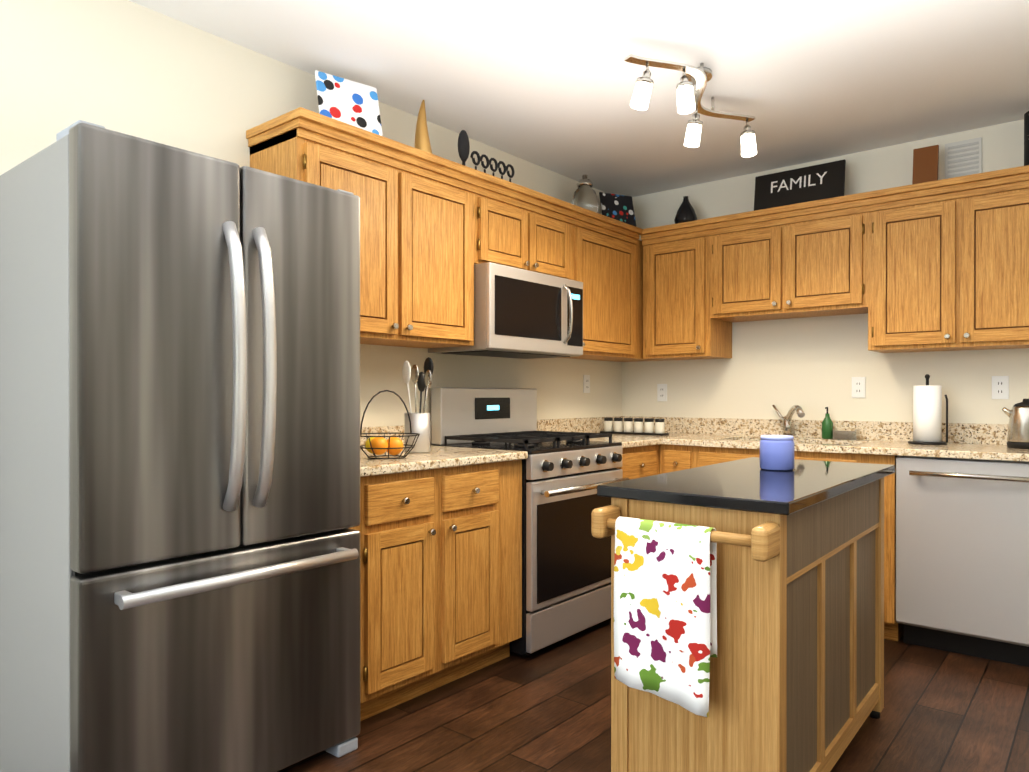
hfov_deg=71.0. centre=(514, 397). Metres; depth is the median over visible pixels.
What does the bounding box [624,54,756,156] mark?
track light
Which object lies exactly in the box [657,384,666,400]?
electrical outlet
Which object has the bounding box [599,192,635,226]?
picture
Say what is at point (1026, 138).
vase
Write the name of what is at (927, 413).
paper towel holder
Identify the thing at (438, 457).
countertop
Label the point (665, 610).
towel
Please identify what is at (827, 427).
soap bottle
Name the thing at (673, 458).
base cabinet
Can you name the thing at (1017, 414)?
kettle
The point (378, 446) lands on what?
fruit basket
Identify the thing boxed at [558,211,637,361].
upper cabinet
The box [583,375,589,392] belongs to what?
electrical outlet
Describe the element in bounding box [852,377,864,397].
electrical outlet
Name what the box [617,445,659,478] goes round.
base cabinet
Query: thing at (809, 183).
family sign
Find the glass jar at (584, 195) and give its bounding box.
[571,175,598,212]
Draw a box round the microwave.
[428,262,582,358]
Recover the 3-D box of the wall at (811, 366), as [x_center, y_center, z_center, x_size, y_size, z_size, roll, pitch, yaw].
[2.582,-0.106,3.475,4.700,2.490,0.100,0,0,40]
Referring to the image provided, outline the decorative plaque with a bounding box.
[912,145,938,183]
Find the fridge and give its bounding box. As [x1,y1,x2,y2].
[0,120,360,771]
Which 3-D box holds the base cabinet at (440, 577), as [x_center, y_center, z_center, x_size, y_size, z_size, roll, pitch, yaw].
[-0.488,0.703,2.959,0.618,0.876,0.935,0,0,40]
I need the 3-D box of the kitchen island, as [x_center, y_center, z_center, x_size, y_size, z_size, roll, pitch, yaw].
[0.765,0.707,2.254,0.472,0.872,1.224,0,0,39]
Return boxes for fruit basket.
[360,390,419,458]
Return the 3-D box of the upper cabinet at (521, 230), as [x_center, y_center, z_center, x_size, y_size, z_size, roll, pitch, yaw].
[-0.056,-0.812,3.702,0.332,0.379,0.762,0,0,40]
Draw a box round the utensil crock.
[402,357,433,452]
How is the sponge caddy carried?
on the countertop at (977, 441)
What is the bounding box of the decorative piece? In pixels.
[415,100,432,153]
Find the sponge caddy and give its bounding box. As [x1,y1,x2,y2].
[833,428,859,439]
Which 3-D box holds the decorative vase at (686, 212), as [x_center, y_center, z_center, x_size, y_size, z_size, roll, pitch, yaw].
[1.053,-1.135,4.434,0.140,0.200,0.140,0,0,40]
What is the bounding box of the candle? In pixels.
[760,435,793,470]
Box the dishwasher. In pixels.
[896,456,1028,666]
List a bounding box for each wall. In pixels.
[0,0,621,444]
[622,119,1028,423]
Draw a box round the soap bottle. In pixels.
[822,407,832,438]
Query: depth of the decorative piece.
3.20 m
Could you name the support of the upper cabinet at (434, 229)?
attached to the wall at (130, 68)
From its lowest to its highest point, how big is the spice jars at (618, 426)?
0.100 m
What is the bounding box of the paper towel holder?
[908,374,947,444]
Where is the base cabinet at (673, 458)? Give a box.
[660,444,743,473]
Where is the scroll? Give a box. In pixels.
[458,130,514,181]
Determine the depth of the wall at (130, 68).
2.63 m
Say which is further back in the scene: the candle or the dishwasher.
the dishwasher
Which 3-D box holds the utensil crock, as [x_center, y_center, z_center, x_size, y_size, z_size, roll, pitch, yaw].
[-0.402,0.028,3.067,0.158,0.404,0.136,0,0,40]
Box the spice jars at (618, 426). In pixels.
[600,417,668,435]
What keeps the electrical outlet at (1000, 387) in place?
attached to the wall at (811, 366)
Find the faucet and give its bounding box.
[772,405,804,436]
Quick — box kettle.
[1002,399,1028,448]
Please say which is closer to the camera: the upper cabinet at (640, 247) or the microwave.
the microwave
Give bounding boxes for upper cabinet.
[246,111,481,347]
[482,175,577,280]
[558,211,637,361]
[626,231,663,361]
[639,165,1028,359]
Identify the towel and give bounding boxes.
[614,516,716,717]
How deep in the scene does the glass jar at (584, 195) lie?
4.18 m
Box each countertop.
[360,425,527,476]
[537,416,663,448]
[597,457,894,516]
[664,417,1028,461]
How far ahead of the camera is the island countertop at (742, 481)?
2.06 m
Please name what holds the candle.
on the island countertop at (742, 481)
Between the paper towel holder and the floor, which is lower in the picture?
the floor
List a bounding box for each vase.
[674,196,696,223]
[1024,111,1028,165]
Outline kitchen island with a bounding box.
[591,477,883,771]
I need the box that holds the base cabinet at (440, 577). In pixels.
[349,460,521,720]
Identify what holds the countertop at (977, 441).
on the base cabinet at (643, 461)
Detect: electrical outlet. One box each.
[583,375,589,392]
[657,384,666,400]
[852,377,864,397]
[992,376,1008,398]
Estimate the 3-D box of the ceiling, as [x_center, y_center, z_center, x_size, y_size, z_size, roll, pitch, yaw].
[0.412,-1.393,0.918,4.800,0.100,6.800,0,0,40]
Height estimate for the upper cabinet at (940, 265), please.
0.790 m
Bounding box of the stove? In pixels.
[431,387,629,655]
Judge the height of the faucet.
0.188 m
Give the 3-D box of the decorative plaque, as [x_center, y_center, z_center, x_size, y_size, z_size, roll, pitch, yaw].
[2.060,-1.146,3.617,0.110,0.226,0.051,0,0,40]
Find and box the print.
[315,70,382,135]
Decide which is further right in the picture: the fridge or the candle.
the candle
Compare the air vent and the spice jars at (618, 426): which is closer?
the air vent
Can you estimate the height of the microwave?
0.399 m
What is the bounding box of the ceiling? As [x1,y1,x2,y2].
[129,0,1028,196]
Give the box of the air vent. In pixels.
[945,137,981,178]
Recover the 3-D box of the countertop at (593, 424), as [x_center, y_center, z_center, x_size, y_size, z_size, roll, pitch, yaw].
[0.440,0.194,4.069,0.637,0.133,0.428,0,0,40]
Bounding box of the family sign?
[754,159,845,210]
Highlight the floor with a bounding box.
[277,618,1028,771]

